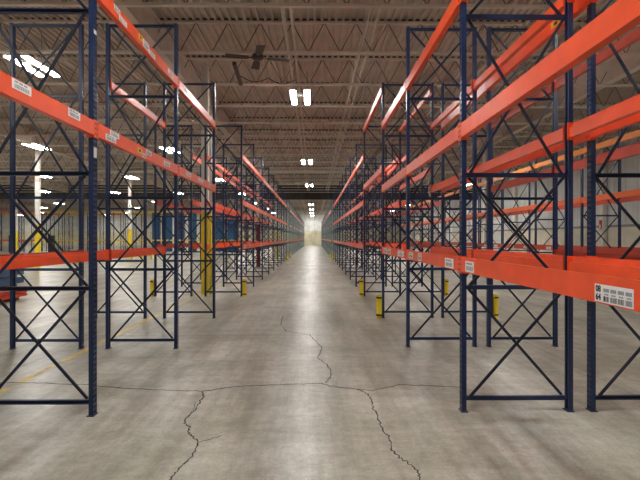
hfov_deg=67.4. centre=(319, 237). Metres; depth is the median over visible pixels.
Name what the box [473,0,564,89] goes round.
beam
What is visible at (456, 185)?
beam
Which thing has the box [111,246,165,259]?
beam
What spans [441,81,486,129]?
beam
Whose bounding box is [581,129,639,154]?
beam
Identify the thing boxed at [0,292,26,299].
beam
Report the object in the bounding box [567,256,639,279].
beam
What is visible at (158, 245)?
beam
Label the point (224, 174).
frame
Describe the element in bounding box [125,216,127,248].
frame
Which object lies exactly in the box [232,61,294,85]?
cable bundle
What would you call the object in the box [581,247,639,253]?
beam
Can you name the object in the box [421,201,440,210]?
beam
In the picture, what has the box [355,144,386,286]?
frame
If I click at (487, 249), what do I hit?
beam
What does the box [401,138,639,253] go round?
wall
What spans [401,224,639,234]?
trim
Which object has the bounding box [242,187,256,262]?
frame
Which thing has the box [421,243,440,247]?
beam
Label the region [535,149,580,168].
beam
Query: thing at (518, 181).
beam
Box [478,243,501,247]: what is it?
beam
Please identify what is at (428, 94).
beam
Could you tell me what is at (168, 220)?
panel
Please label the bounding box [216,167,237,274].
frame
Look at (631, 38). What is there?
beam
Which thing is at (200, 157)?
frame
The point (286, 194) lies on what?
frame
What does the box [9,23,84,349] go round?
frame
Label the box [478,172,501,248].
frame
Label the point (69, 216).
frame
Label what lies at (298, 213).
frame
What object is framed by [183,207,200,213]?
beam
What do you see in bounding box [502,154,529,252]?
frame
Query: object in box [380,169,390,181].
beam
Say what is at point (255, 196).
frame
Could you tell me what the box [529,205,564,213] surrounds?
beam
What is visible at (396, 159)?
beam
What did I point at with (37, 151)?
support column
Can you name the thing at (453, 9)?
beam
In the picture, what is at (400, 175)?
beam
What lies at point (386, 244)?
beam
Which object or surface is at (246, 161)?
beam
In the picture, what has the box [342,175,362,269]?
frame
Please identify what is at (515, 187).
pilaster
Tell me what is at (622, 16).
beam
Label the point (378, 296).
protector
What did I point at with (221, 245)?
beam
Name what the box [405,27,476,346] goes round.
frame
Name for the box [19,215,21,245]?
frame
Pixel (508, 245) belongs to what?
beam
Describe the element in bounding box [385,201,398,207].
beam
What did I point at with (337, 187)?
frame
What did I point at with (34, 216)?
frame
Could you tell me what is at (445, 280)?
protector
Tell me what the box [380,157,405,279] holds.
frame
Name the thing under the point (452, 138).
beam
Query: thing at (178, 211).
frame
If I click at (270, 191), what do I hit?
frame
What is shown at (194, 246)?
beam
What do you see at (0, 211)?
beam
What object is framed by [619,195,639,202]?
beam
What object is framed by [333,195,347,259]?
frame
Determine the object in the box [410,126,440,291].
frame
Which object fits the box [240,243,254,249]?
beam
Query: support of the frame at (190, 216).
on the floor
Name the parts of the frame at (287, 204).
upright post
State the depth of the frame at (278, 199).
41.33 m
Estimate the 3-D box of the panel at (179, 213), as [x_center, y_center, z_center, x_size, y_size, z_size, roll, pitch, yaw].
[-17.904,-0.780,61.344,1.080,5.000,0.090,0,0,-1]
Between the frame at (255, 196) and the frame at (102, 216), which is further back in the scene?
the frame at (102, 216)
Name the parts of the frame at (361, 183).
upright post, upright post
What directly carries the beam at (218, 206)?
attached to the frame at (206, 163)
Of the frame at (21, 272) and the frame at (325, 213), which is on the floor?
the frame at (325, 213)
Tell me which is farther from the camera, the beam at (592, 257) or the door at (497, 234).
the door at (497, 234)
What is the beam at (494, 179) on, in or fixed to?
attached to the frame at (528, 184)
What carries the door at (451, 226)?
in the wall at (629, 235)
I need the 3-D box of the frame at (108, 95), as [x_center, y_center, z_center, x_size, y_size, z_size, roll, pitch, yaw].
[-2.770,-0.805,7.479,1.121,5.050,0.104,0,0,-1]
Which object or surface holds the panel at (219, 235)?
on the floor
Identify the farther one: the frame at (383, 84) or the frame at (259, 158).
the frame at (259, 158)
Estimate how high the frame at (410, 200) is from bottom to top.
5.050 m
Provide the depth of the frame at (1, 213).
60.64 m
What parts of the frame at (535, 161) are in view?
upright post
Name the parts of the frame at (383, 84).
upright post, upright post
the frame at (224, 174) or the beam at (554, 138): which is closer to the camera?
the beam at (554, 138)
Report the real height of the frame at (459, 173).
5.050 m
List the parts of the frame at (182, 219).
upright post, upright post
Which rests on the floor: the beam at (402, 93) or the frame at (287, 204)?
the frame at (287, 204)
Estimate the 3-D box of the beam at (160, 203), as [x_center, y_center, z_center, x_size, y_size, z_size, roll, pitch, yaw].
[-4.866,-1.056,15.555,0.078,0.172,2.814,0,0,-1]
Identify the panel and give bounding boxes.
[152,213,160,246]
[166,213,171,250]
[179,213,183,250]
[188,213,196,250]
[216,213,222,250]
[227,214,235,250]
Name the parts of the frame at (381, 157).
upright post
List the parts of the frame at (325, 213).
upright post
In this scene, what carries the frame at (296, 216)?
on the floor
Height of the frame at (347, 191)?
5.050 m
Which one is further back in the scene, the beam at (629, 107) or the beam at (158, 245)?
the beam at (158, 245)
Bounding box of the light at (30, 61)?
[2,53,59,76]
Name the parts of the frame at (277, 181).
upright post, upright post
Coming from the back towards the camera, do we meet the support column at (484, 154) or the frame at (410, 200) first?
the frame at (410, 200)
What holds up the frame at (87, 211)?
on the floor
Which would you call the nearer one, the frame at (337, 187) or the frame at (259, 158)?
the frame at (259, 158)
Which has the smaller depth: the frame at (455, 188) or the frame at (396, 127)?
the frame at (396, 127)
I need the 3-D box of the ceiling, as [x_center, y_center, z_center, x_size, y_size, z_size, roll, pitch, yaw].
[-28.210,-5.827,48.680,94.700,1.405,122.000,0,0,-1]
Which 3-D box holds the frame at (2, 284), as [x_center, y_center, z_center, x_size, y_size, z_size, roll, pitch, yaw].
[-11.436,1.595,16.170,1.100,0.070,3.000,0,0,-1]
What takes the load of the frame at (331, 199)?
on the floor
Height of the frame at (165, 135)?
5.050 m
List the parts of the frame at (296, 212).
upright post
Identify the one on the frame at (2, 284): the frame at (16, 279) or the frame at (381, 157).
the frame at (16, 279)
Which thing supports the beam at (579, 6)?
attached to the frame at (592, 176)
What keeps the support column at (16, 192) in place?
on the floor
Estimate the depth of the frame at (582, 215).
13.43 m
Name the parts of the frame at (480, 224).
upright post, upright post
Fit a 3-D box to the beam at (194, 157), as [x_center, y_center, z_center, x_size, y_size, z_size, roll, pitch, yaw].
[-3.807,-2.416,15.567,0.078,0.172,2.814,0,0,-1]
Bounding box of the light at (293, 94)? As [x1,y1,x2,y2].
[289,88,309,104]
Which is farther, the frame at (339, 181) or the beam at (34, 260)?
the frame at (339, 181)
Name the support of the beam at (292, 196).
attached to the ceiling
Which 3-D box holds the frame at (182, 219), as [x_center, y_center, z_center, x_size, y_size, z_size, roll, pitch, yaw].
[-4.352,-0.805,16.971,1.121,5.050,0.104,0,0,-1]
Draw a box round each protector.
[150,279,153,296]
[242,279,246,296]
[359,279,362,295]
[376,294,381,317]
[444,279,447,295]
[493,294,498,317]
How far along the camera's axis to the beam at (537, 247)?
15.11 m
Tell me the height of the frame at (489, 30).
5.050 m
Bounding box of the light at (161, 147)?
[160,146,179,152]
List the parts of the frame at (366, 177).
upright post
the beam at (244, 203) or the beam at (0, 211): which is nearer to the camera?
the beam at (244, 203)
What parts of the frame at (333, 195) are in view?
upright post, upright post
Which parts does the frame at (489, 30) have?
upright post, upright post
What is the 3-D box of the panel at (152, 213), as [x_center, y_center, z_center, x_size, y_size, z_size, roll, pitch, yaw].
[-20.904,-0.780,61.309,1.080,5.000,0.090,0,0,-1]
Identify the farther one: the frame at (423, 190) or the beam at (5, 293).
the frame at (423, 190)
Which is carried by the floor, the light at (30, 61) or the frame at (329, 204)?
the frame at (329, 204)
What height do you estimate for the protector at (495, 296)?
0.500 m
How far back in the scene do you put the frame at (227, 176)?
25.40 m
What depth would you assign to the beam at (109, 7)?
5.75 m
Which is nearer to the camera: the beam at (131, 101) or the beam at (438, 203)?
the beam at (131, 101)
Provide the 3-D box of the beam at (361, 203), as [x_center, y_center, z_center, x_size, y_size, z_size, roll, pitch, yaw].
[1.299,-1.056,15.626,0.078,0.172,2.814,0,0,-1]
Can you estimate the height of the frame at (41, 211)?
5.042 m
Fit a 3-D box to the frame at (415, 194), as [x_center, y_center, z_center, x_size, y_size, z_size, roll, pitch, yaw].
[7.610,-0.805,36.010,1.121,5.050,0.104,0,0,-1]
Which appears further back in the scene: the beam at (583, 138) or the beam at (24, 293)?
the beam at (24, 293)
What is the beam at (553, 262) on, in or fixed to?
attached to the frame at (464, 17)
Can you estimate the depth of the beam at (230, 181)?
21.03 m
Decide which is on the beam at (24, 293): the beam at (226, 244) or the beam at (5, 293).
the beam at (5, 293)
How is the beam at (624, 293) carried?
attached to the frame
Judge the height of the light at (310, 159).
0.970 m
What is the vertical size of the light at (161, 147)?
0.970 m
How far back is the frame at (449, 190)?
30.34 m
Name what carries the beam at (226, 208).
attached to the frame at (224, 174)
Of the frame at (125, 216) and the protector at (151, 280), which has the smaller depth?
the protector at (151, 280)
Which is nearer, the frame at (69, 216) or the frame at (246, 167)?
the frame at (246, 167)
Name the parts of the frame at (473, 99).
upright post, upright post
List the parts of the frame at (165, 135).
upright post, upright post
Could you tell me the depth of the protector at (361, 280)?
14.15 m
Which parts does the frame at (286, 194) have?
upright post, upright post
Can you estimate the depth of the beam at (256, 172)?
18.34 m
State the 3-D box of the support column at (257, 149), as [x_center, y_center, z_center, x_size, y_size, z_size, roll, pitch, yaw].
[-3.651,-1.780,28.460,0.320,7.000,0.320,0,0,-1]
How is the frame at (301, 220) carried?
on the floor
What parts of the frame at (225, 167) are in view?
upright post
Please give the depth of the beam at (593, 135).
4.38 m
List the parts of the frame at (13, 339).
upright post, upright post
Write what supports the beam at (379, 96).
attached to the frame at (396, 127)
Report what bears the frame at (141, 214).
on the floor
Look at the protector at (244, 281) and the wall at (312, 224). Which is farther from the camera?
the wall at (312, 224)
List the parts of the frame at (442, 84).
upright post, upright post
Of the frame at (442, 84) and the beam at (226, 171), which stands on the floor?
the frame at (442, 84)
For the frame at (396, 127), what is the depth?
14.20 m
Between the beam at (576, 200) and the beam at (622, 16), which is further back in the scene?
the beam at (576, 200)
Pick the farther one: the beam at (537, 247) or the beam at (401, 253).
the beam at (537, 247)
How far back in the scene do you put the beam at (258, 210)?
18.34 m
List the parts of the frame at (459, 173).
upright post, upright post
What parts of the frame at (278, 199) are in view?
upright post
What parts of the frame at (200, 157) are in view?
upright post, upright post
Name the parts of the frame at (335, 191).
upright post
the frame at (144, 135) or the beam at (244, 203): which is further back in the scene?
the beam at (244, 203)
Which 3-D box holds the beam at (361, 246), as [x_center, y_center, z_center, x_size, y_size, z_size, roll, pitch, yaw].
[1.299,0.264,15.626,0.078,0.172,2.814,0,0,-1]
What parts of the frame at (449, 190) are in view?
upright post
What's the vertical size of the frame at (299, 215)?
5.042 m
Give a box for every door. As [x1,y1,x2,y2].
[447,225,452,245]
[493,220,500,250]
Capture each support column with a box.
[16,192,17,250]
[35,149,40,266]
[128,178,131,257]
[199,64,211,294]
[255,148,260,266]
[275,178,277,257]
[428,178,430,252]
[483,150,485,249]
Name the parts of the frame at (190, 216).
upright post, upright post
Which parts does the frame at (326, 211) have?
upright post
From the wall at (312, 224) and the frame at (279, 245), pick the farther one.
the wall at (312, 224)
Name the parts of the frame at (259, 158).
upright post, upright post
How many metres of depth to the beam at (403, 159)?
15.59 m
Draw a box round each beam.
[0,71,95,137]
[0,211,328,240]
[0,249,82,255]
[0,249,108,269]
[0,291,26,296]
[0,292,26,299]
[96,121,177,175]
[97,0,178,87]
[111,78,165,128]
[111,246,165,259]
[157,200,182,207]
[157,243,182,247]
[178,78,215,128]
[178,165,215,192]
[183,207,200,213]
[183,242,200,246]
[192,153,212,170]
[192,199,212,210]
[192,243,212,249]
[207,155,224,171]
[207,201,224,210]
[207,243,224,248]
[216,170,226,180]
[225,169,236,180]
[225,207,236,213]
[225,242,236,246]
[227,178,237,187]
[240,153,254,171]
[240,199,254,210]
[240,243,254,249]
[254,169,262,180]
[255,207,262,213]
[255,242,262,246]
[349,169,354,181]
[349,207,354,214]
[355,154,365,171]
[355,200,365,210]
[355,243,365,249]
[363,85,384,132]
[363,165,384,190]
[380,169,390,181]
[381,80,405,129]
[381,166,405,192]
[381,246,405,259]
[385,156,398,171]
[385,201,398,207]
[385,243,398,248]
[391,155,405,171]
[391,200,405,210]
[399,86,430,131]
[399,169,430,190]
[406,0,459,89]
[406,123,459,176]
[406,249,459,272]
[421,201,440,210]
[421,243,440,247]
[431,81,471,129]
[431,166,471,192]
[431,246,471,257]
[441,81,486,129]
[441,172,486,192]
[445,190,458,196]
[460,0,639,139]
[460,256,639,311]
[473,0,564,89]
[473,124,564,172]
[473,249,564,269]
[478,178,501,186]
[478,210,501,216]
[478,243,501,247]
[487,0,587,90]
[487,133,587,172]
[487,249,587,257]
[491,81,552,129]
[491,166,552,192]
[502,164,534,178]
[502,204,534,212]
[502,244,534,248]
[505,210,527,215]
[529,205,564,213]
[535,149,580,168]
[535,197,580,207]
[535,245,580,250]
[554,27,639,90]
[554,142,639,172]
[554,249,639,259]
[567,94,639,139]
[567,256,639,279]
[573,198,617,207]
[573,246,617,247]
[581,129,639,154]
[581,189,639,202]
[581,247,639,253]
[588,0,597,3]
[588,113,639,140]
[588,256,639,261]
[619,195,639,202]
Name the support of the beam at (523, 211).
attached to the frame at (480, 224)
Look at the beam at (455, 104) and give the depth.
9.03 m
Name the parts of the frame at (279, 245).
upright post, upright post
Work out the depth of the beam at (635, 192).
11.78 m
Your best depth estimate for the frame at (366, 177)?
25.48 m
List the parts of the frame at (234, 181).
upright post, upright post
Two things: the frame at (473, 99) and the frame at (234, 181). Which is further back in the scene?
the frame at (234, 181)
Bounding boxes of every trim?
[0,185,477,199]
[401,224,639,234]
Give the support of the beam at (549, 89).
attached to the frame at (489, 30)
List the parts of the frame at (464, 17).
upright post, upright post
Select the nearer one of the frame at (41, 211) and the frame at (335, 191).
the frame at (335, 191)
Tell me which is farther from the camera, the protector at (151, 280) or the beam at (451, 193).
the beam at (451, 193)
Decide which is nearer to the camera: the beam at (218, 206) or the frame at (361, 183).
the beam at (218, 206)
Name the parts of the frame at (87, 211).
upright post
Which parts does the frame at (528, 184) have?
upright post, upright post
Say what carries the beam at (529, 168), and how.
attached to the frame at (528, 184)
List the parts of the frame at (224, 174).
upright post, upright post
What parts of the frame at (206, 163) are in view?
upright post, upright post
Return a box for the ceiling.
[0,0,639,214]
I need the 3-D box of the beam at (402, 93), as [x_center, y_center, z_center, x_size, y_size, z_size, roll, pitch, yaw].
[1.375,-2.416,8.971,0.078,0.172,2.744,0,0,-1]
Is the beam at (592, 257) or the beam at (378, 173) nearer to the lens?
the beam at (592, 257)
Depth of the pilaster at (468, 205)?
59.71 m
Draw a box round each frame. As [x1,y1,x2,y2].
[0,0,97,416]
[0,213,1,251]
[0,272,23,276]
[0,277,22,281]
[0,279,23,283]
[0,280,23,285]
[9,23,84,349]
[18,211,23,250]
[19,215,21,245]
[31,216,34,248]
[41,211,46,251]
[50,216,54,234]
[58,214,62,249]
[64,214,68,250]
[69,216,72,248]
[87,211,88,250]
[97,82,147,318]
[100,216,103,249]
[105,23,178,348]
[111,213,113,249]
[120,214,123,248]
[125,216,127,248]
[141,214,143,247]
[154,125,192,296]
[162,82,215,318]
[178,211,180,251]
[181,144,212,286]
[200,157,226,279]
[204,125,241,296]
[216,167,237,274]
[223,144,254,286]
[225,176,245,270]
[234,181,252,266]
[236,157,262,279]
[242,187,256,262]
[246,167,268,274]
[249,192,263,260]
[254,175,273,270]
[259,181,277,266]
[264,187,281,264]
[269,191,283,260]
[272,194,286,260]
[278,199,289,257]
[279,203,290,255]
[282,204,292,254]
[283,206,293,254]
[290,212,297,250]
[290,213,298,250]
[291,216,296,249]
[294,215,299,249]
[300,220,302,247]
[323,218,327,248]
[325,213,332,250]
[326,211,334,251]
[328,206,336,253]
[329,204,340,254]
[330,202,340,254]
[331,199,343,257]
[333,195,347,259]
[335,191,349,261]
[337,187,353,264]
[339,181,357,266]
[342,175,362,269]
[345,167,368,273]
[349,157,375,279]
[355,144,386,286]
[358,187,371,262]
[361,183,379,266]
[363,125,400,295]
[366,177,384,269]
[372,167,395,273]
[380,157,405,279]
[382,83,433,317]
[391,144,422,286]
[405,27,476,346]
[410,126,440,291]
[410,200,420,249]
[414,194,428,252]
[423,190,438,250]
[434,190,449,245]
[441,83,492,317]
[445,188,458,246]
[458,0,574,412]
[459,173,480,247]
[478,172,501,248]
[486,27,558,346]
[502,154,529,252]
[534,139,564,252]
[580,119,620,299]
[585,0,639,411]
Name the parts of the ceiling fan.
fan blade, fan blade, fan blade, fan blade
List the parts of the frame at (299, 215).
upright post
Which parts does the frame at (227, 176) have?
upright post, upright post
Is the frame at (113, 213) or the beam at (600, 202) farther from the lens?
the frame at (113, 213)
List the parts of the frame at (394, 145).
upright post, upright post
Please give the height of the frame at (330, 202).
5.042 m
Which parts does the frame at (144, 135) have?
upright post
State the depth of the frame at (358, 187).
31.17 m
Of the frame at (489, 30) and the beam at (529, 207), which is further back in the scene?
the beam at (529, 207)
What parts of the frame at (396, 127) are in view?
upright post, upright post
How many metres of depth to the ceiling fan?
13.45 m
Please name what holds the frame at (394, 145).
on the floor
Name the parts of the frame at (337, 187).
upright post, upright post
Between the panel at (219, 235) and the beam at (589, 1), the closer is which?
the beam at (589, 1)
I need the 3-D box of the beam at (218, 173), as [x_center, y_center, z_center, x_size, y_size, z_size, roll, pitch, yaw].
[-3.839,-2.416,18.387,0.078,0.172,2.814,0,0,-1]
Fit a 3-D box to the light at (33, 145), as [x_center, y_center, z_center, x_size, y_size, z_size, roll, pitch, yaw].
[-15.503,-5.465,26.324,0.700,0.970,1.700,0,0,-1]
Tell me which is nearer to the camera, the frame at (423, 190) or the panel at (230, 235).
the frame at (423, 190)
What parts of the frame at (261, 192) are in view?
upright post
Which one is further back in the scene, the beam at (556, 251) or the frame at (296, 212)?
the frame at (296, 212)
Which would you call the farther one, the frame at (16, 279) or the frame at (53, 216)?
the frame at (53, 216)
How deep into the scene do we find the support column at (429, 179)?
42.30 m
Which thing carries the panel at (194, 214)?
on the floor
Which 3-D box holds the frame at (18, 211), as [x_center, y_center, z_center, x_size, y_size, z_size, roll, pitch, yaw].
[-37.391,-0.809,60.128,0.076,5.042,1.105,0,0,-1]
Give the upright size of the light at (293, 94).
0.970 m
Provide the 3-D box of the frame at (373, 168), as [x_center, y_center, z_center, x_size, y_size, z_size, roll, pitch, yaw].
[3.033,-0.805,22.696,1.121,5.050,0.104,0,0,-1]
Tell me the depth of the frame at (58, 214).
66.13 m
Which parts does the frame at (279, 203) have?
upright post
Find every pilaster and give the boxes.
[467,200,469,248]
[513,178,516,251]
[599,148,606,246]
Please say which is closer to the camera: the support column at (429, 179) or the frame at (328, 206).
the support column at (429, 179)
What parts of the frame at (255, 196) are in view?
upright post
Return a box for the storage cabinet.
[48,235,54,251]
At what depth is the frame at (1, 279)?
16.82 m
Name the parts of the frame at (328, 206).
upright post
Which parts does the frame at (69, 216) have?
upright post, upright post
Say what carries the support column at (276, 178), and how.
on the floor
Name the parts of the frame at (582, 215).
upright post, upright post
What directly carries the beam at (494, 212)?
attached to the frame at (528, 184)
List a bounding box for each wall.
[0,211,398,245]
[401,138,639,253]
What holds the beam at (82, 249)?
attached to the frame
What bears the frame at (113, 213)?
on the floor
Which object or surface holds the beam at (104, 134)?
attached to the frame at (92, 11)
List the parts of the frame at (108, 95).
upright post, upright post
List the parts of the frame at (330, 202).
upright post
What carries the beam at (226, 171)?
attached to the frame at (224, 174)
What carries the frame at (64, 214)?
on the floor
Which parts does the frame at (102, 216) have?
upright post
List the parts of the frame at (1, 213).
upright post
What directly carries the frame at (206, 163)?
on the floor
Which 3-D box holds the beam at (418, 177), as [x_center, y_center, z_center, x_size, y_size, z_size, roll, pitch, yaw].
[2.396,-1.486,12.293,0.078,0.172,3.862,0,0,-1]
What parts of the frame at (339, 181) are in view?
upright post, upright post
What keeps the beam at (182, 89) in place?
attached to the frame at (108, 95)
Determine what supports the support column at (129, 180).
on the floor
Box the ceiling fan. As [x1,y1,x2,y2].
[225,45,289,69]
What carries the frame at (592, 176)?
on the floor
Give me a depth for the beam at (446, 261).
5.72 m
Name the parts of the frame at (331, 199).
upright post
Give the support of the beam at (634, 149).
attached to the frame at (592, 176)
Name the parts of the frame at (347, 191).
upright post, upright post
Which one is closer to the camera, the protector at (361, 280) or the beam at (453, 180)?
the beam at (453, 180)
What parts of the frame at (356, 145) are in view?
upright post, upright post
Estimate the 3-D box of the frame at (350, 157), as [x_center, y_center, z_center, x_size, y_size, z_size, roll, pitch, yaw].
[1.780,-0.805,19.862,1.121,5.050,0.104,0,0,-1]
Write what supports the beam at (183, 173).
attached to the frame at (108, 95)
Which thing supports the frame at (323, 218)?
on the floor
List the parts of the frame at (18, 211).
upright post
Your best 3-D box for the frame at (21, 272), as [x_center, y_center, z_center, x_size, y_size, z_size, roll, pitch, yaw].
[-11.436,1.293,16.170,1.100,0.070,3.000,0,0,-1]
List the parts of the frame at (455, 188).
upright post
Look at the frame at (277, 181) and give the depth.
28.23 m
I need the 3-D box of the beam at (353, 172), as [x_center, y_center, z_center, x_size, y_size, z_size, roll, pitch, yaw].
[1.267,-2.416,18.446,0.078,0.172,2.814,0,0,-1]
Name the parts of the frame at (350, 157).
upright post, upright post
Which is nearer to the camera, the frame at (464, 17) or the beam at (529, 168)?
the frame at (464, 17)
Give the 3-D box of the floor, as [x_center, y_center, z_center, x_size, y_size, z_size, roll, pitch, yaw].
[-28.360,1.819,48.678,94.400,0.202,122.000,0,0,-1]
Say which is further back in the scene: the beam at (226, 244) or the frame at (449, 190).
the frame at (449, 190)
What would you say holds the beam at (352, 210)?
attached to the frame at (350, 157)
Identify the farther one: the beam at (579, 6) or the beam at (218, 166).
the beam at (218, 166)
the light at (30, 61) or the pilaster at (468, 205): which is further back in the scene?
the pilaster at (468, 205)
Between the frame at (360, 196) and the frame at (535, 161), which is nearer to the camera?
the frame at (535, 161)
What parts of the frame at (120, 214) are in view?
upright post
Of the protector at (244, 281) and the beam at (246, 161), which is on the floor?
the protector at (244, 281)
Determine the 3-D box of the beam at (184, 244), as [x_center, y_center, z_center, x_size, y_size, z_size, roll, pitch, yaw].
[-4.898,0.264,18.375,0.078,0.172,2.814,0,0,-1]
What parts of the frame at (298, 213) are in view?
upright post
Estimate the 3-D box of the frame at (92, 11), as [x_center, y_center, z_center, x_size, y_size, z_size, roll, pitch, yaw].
[-2.738,-0.805,4.659,1.121,5.050,0.104,0,0,-1]
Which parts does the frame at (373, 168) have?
upright post, upright post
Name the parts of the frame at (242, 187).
upright post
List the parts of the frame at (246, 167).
upright post, upright post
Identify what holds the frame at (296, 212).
on the floor
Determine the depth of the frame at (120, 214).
65.69 m
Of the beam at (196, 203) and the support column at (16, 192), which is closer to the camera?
the beam at (196, 203)
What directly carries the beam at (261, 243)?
attached to the frame at (259, 158)
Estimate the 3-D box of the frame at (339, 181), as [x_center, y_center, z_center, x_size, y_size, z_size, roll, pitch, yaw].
[1.683,-0.805,28.321,1.121,5.050,0.104,0,0,-1]
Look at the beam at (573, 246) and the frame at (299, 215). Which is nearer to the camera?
the beam at (573, 246)
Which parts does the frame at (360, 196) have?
upright post, upright post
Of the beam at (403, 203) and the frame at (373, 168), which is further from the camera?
the frame at (373, 168)
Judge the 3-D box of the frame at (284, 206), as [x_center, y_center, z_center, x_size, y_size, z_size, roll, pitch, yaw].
[-3.256,-0.809,49.826,1.105,5.042,0.076,0,0,-1]
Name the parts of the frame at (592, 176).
upright post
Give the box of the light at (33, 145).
[22,143,51,149]
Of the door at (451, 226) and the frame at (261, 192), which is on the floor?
the frame at (261, 192)
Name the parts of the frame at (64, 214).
upright post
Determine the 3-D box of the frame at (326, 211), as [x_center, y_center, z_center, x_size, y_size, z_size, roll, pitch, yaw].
[1.339,-0.809,58.339,1.105,5.042,0.076,0,0,-1]
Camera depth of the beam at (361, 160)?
15.35 m
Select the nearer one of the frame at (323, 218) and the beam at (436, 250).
the beam at (436, 250)
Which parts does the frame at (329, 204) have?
upright post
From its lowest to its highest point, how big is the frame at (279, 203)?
5.042 m
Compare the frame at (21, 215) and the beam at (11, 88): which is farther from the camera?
the frame at (21, 215)
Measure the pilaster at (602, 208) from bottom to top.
7.900 m
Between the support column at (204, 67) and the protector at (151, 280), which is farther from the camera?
the support column at (204, 67)
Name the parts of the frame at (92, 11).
upright post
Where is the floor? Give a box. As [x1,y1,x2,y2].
[0,246,639,479]
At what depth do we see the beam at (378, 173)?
11.74 m

